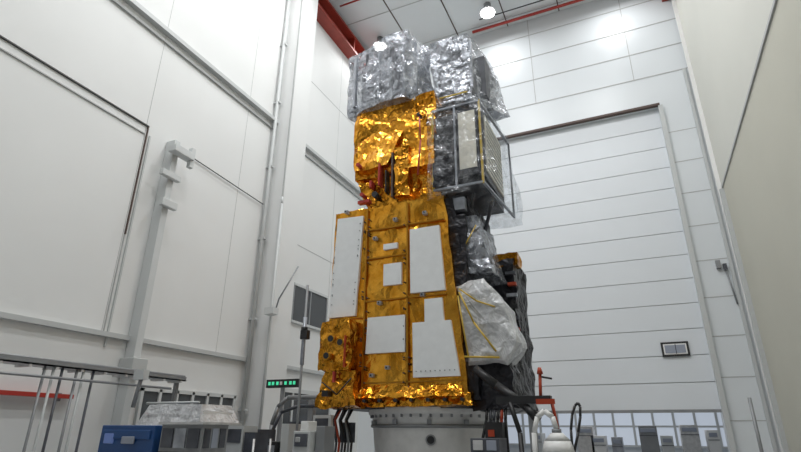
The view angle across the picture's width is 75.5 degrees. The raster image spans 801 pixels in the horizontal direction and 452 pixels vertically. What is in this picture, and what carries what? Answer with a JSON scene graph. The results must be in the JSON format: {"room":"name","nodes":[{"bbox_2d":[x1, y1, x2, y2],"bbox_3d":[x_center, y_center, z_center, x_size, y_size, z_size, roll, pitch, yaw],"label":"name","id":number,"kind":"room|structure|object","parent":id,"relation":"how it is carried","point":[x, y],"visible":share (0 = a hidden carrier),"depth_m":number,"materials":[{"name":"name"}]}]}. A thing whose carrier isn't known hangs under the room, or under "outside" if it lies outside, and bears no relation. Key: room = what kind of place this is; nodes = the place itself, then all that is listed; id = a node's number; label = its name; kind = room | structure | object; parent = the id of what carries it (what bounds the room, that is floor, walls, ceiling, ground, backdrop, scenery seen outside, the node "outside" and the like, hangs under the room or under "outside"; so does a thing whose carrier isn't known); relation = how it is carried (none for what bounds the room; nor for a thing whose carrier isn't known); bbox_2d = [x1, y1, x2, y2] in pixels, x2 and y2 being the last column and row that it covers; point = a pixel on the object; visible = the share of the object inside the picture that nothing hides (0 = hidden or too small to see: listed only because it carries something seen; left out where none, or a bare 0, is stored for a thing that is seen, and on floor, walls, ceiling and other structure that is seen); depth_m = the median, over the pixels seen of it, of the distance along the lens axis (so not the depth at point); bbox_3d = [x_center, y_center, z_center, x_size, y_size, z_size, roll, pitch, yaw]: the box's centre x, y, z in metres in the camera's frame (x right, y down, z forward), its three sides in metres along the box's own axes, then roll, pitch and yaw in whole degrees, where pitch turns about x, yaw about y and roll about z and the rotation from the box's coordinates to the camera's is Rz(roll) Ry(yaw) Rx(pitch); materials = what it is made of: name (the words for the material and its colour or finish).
{"room":"clean room","nodes":[
{"label":"clean room","id":0,"kind":"room"},
{"bbox_2d":[0,0,364,451],"bbox_3d":[-6.339,-3.380,7.979,0.305,15.300,24.600,-9,-24,23],"label":"wall","id":1,"kind":"structure","parent":0,"point":[69,167],"depth_m":9.89,"materials":[{"name":"white paint"}]},
{"bbox_2d":[0,390,73,400],"bbox_3d":[-5.855,2.054,6.509,0.115,0.120,3.600,-9,-24,23],"label":"rail","id":2,"kind":"object","parent":1,"relation":"attached to","point":[2,392],"visible":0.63,"depth_m":7.48,"materials":[{"name":"red metal"}]},
{"bbox_2d":[0,35,262,346],"bbox_3d":[-7.323,-1.920,4.621,0.062,4.290,18.501,-9,-24,23],"label":"conduit","id":3,"kind":"object","parent":1,"relation":"attached to","point":[1,36],"visible":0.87,"depth_m":9.29,"materials":[{"name":"black plastic"}]},
{"bbox_2d":[0,0,361,375],"bbox_3d":[-6.154,-2.148,7.395,0.130,6.460,24.000,-9,-24,23],"label":"trim","id":4,"kind":"structure","parent":1,"relation":"attached to","point":[134,4],"depth_m":11.12,"materials":[{"name":"grey metal"}]},
{"bbox_2d":[133,387,237,424],"bbox_3d":[-4.111,3.923,10.024,0.060,1.370,2.510,-9,-24,23],"label":"window","id":5,"kind":"structure","parent":1,"relation":"in","point":[146,394],"depth_m":9.91,"materials":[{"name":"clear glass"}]},
{"bbox_2d":[238,0,290,428],"bbox_3d":[-3.226,-0.712,13.143,0.622,14.200,0.126,-8,-23,20],"label":"drain pipe","id":6,"kind":"object","parent":1,"relation":"attached to","point":[284,44],"visible":1,"depth_m":12.49,"materials":[{"name":"grey metal"}]},
{"bbox_2d":[291,282,327,331],"bbox_3d":[-2.520,2.295,14.425,0.060,1.070,1.700,-9,-24,23],"label":"window","id":7,"kind":"structure","parent":1,"relation":"in","point":[317,304],"depth_m":14.41,"materials":[{"name":"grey glass"}]},
{"bbox_2d":[317,0,365,67],"bbox_3d":[-5.967,-10.011,10.460,0.420,0.700,24.000,-9,-24,23],"label":"rail","id":8,"kind":"object","parent":1,"relation":"attached to","point":[328,17],"visible":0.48,"depth_m":18.11,"materials":[{"name":"red metal"}]},
{"bbox_2d":[244,0,317,440],"bbox_3d":[-3.072,-1.048,13.783,0.525,15.300,0.810,-9,-24,23],"label":"wall column","id":9,"kind":"structure","parent":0,"point":[293,112],"depth_m":13.27,"materials":[{"name":"white paint"}]},
{"bbox_2d":[264,266,298,315],"bbox_3d":[-2.808,1.490,12.120,0.495,1.258,0.617,-9,-24,23],"label":"rod","id":10,"kind":"object","parent":9,"relation":"attached to","point":[270,311],"visible":1,"depth_m":11.73,"materials":[{"name":"grey metal"}]},
{"bbox_2d":[333,407,509,451],"bbox_3d":[0.579,3.716,7.655,2.724,1.966,2.672,-9,-24,23],"label":"stand","id":11,"kind":"object","parent":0,"point":[395,429],"depth_m":7.05,"materials":[{"name":"grey metal"}]},
{"bbox_2d":[315,29,540,413],"bbox_3d":[0.568,-0.209,9.010,2.971,6.522,2.502,-9,-24,23],"label":"satellite","id":12,"kind":"object","parent":11,"relation":"on","point":[422,296],"visible":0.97,"depth_m":8.04,"materials":[{"name":"gold metal"}]},
{"bbox_2d":[329,0,592,59],"bbox_3d":[-1.195,-11.390,8.697,11.480,0.220,24.600,-9,-24,23],"label":"ceiling","id":13,"kind":"structure","parent":0,"point":[435,23],"depth_m":18.34,"materials":[{"name":"white paint"}]},
{"bbox_2d":[373,36,384,49],"bbox_3d":[-0.758,-6.853,19.310,0.540,0.395,0.540,-9,-24,23],"label":"ceiling lamp","id":14,"kind":"object","parent":13,"relation":"hanging from","point":[379,39],"depth_m":19.22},
{"bbox_2d":[340,0,583,33],"bbox_3d":[2.116,-7.478,17.751,8.375,0.110,2.257,3,-22,-5],"label":"pipe","id":15,"kind":"object","parent":13,"relation":"attached to","point":[573,1],"visible":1,"depth_m":17.89,"materials":[{"name":"red"}]},
{"bbox_2d":[480,2,495,18],"bbox_3d":[2.980,-7.454,17.736,0.540,0.395,0.540,-9,-24,23],"label":"ceiling lamp","id":16,"kind":"object","parent":13,"relation":"hanging from","point":[487,12],"depth_m":17.66,"materials":[{"name":"white glass"}]},
{"bbox_2d":[357,0,780,451],"bbox_3d":[3.744,-0.074,16.111,10.880,15.300,0.410,-9,-24,23],"label":"wall","id":17,"kind":"structure","parent":0,"point":[593,58],"depth_m":16.06,"materials":[{"name":"grey"}]},
{"bbox_2d":[482,109,721,413],"bbox_3d":[3.723,1.101,15.588,8.700,8.570,0.135,-9,-24,23],"label":"door","id":18,"kind":"structure","parent":17,"relation":"in","point":[614,319],"depth_m":14.56,"materials":[{"name":"grey metal"}]},
{"bbox_2d":[497,103,736,451],"bbox_3d":[3.654,1.983,15.087,8.940,10.720,0.120,-9,-24,23],"label":"trim","id":19,"kind":"structure","parent":17,"relation":"attached to","point":[730,436],"depth_m":13.81,"materials":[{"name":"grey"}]},
{"bbox_2d":[715,260,720,268],"bbox_3d":[8.169,0.989,13.294,0.100,0.200,0.120,-9,-24,23],"label":"switch box","id":20,"kind":"object","parent":17,"relation":"attached to","point":[717,262],"visible":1,"depth_m":13.25,"materials":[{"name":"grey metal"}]},
{"bbox_2d":[722,263,737,303],"bbox_3d":[8.324,1.456,13.043,0.140,1.052,0.100,-9,-24,23],"label":"switch box","id":21,"kind":"object","parent":17,"relation":"attached to","point":[725,268],"visible":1,"depth_m":13.07,"materials":[{"name":"grey metal"}]},
{"bbox_2d":[509,443,728,451],"bbox_3d":[7.056,6.790,19.643,12.800,5.200,12.950,-9,-24,23],"label":"wall","id":22,"kind":"structure","parent":0,"point":[513,448],"depth_m":23.87,"materials":[{"name":"white"}]},
{"bbox_2d":[503,412,727,448],"bbox_3d":[9.657,9.183,24.582,11.150,2.440,0.170,-9,-24,23],"label":"window","id":23,"kind":"structure","parent":22,"relation":"in","point":[625,425],"depth_m":24.09,"materials":[{"name":"grey"}]},
{"bbox_2d":[723,0,800,451],"bbox_3d":[3.852,-5.017,3.689,0.300,15.300,24.600,-9,-24,23],"label":"wall","id":24,"kind":"structure","parent":0,"point":[762,186],"depth_m":9.77,"materials":[{"name":"beige paint"}]},
{"bbox_2d":[671,0,789,451],"bbox_3d":[3.660,-4.986,3.770,0.120,15.300,24.000,-9,-24,23],"label":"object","id":25,"kind":"structure","parent":24,"relation":"attached to","point":[723,41],"depth_m":12.04,"materials":[{"name":"paint"}]},
{"bbox_3d":[1.518,5.329,8.765,11.480,0.200,38.300,-9,-24,23],"label":"floor","id":26,"kind":"structure","parent":0,"visible":0},
{"bbox_2d":[0,352,186,451],"bbox_3d":[-4.822,2.913,6.431,0.318,2.480,4.900,-9,-24,23],"label":"cable tray","id":27,"kind":"object","parent":26,"relation":"on","point":[45,364],"visible":0.96,"depth_m":7.04,"materials":[{"name":"grey metal"}]},
{"bbox_2d":[98,425,161,451],"bbox_3d":[-3.069,3.192,5.979,0.880,1.650,0.635,-9,-24,23],"label":"tall cabinet","id":28,"kind":"object","parent":26,"relation":"on","point":[114,438],"visible":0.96,"depth_m":5.95,"materials":[{"name":"paint"}]},
{"bbox_2d":[111,140,195,424],"bbox_3d":[-4.574,1.571,9.301,0.440,7.100,0.650,-9,-24,23],"label":"post","id":29,"kind":"object","parent":26,"relation":"on","point":[131,360],"visible":0.89,"depth_m":9.51,"materials":[{"name":"white metal"}]},
{"bbox_2d":[131,369,241,425],"bbox_3d":[-3.089,3.323,7.349,1.367,2.420,1.055,-9,-24,23],"label":"machine","id":30,"kind":"object","parent":26,"relation":"on","point":[178,411],"visible":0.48,"depth_m":7.36,"materials":[{"name":"grey paint"}]},
{"bbox_2d":[157,422,231,451],"bbox_3d":[-2.341,3.026,5.595,0.650,1.685,0.460,-9,-24,23],"label":"rack","id":31,"kind":"object","parent":26,"relation":"on","point":[175,436],"visible":1,"depth_m":5.68,"materials":[{"name":"grey metal"}]},
{"bbox_2d":[226,426,271,451],"bbox_3d":[-2.106,3.525,6.811,0.600,1.660,0.470,-9,-24,23],"label":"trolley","id":32,"kind":"object","parent":26,"relation":"on","point":[239,438],"visible":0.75,"depth_m":6.94,"materials":[{"name":"grey metal"}]},
{"bbox_2d":[258,424,300,451],"bbox_3d":[-2.030,3.861,7.709,1.050,1.700,0.600,-9,-24,23],"label":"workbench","id":33,"kind":"object","parent":26,"relation":"on","point":[287,433],"visible":0.35,"depth_m":7.65,"materials":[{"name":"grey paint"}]},
{"bbox_2d":[266,379,298,440],"bbox_3d":[-2.406,4.341,10.112,0.780,2.580,0.115,-9,-24,23],"label":"clock display","id":34,"kind":"object","parent":26,"relation":"on","point":[278,383],"visible":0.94,"depth_m":10.46,"materials":[{"name":"black plastic"}]},
{"bbox_2d":[269,395,334,441],"bbox_3d":[-1.671,3.969,8.637,1.440,2.190,0.260,-9,-24,23],"label":"stand","id":35,"kind":"object","parent":26,"relation":"on","point":[322,420],"visible":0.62,"depth_m":8.91,"materials":[{"name":"grey metal"}]},
{"bbox_2d":[296,285,309,430],"bbox_3d":[-1.450,2.637,7.327,0.300,3.700,0.300,-9,-24,23],"label":"pole","id":36,"kind":"object","parent":26,"relation":"on","point":[304,333],"visible":1,"depth_m":7.65,"materials":[{"name":"grey metal"}]},
{"bbox_2d":[282,388,330,423],"bbox_3d":[-2.556,5.517,13.096,0.070,2.600,2.710,-9,-24,23],"label":"wall","id":37,"kind":"structure","parent":26,"relation":"on","point":[290,416],"depth_m":13.25,"materials":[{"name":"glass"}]},
{"bbox_2d":[292,421,334,451],"bbox_3d":[-1.117,3.324,6.370,0.400,1.720,0.380,-9,-24,23],"label":"equipment rack","id":38,"kind":"object","parent":26,"relation":"on","point":[312,437],"visible":1,"depth_m":6.52,"materials":[{"name":"grey paint"}]},
{"bbox_2d":[470,438,506,451],"bbox_3d":[0.974,3.075,5.466,0.320,1.540,0.360,-9,-24,23],"label":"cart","id":39,"kind":"object","parent":26,"relation":"on","point":[477,444],"visible":1,"depth_m":5.59,"materials":[{"name":"metal"}]},
{"bbox_2d":[472,365,559,451],"bbox_3d":[1.411,2.887,6.178,1.054,2.424,0.175,-9,-24,23],"label":"bracket","id":40,"kind":"object","parent":26,"relation":"on","point":[527,403],"visible":0.88,"depth_m":6.35,"materials":[{"name":"grey metal"}]},
{"bbox_2d":[531,402,581,451],"bbox_3d":[1.663,2.805,5.276,0.438,1.911,0.438,6,-22,-15],"label":"vacuum cleaner","id":41,"kind":"object","parent":26,"relation":"on","point":[556,441],"visible":1,"depth_m":5.45,"materials":[{"name":"white paint"}]},
{"bbox_2d":[538,425,721,451],"bbox_3d":[7.807,7.636,17.243,6.522,1.863,0.820,-9,-24,23],"label":"storage rack","id":42,"kind":"object","parent":26,"relation":"on","point":[689,434],"visible":0.73,"depth_m":16.87,"materials":[{"name":"grey metal"}]},
{"bbox_2d":[747,398,763,451],"bbox_3d":[7.197,4.615,10.254,0.300,2.300,0.300,-9,-24,23],"label":"post","id":43,"kind":"object","parent":26,"relation":"on","point":[757,433],"visible":1,"depth_m":10.47,"materials":[{"name":"grey metal"}]}
]}

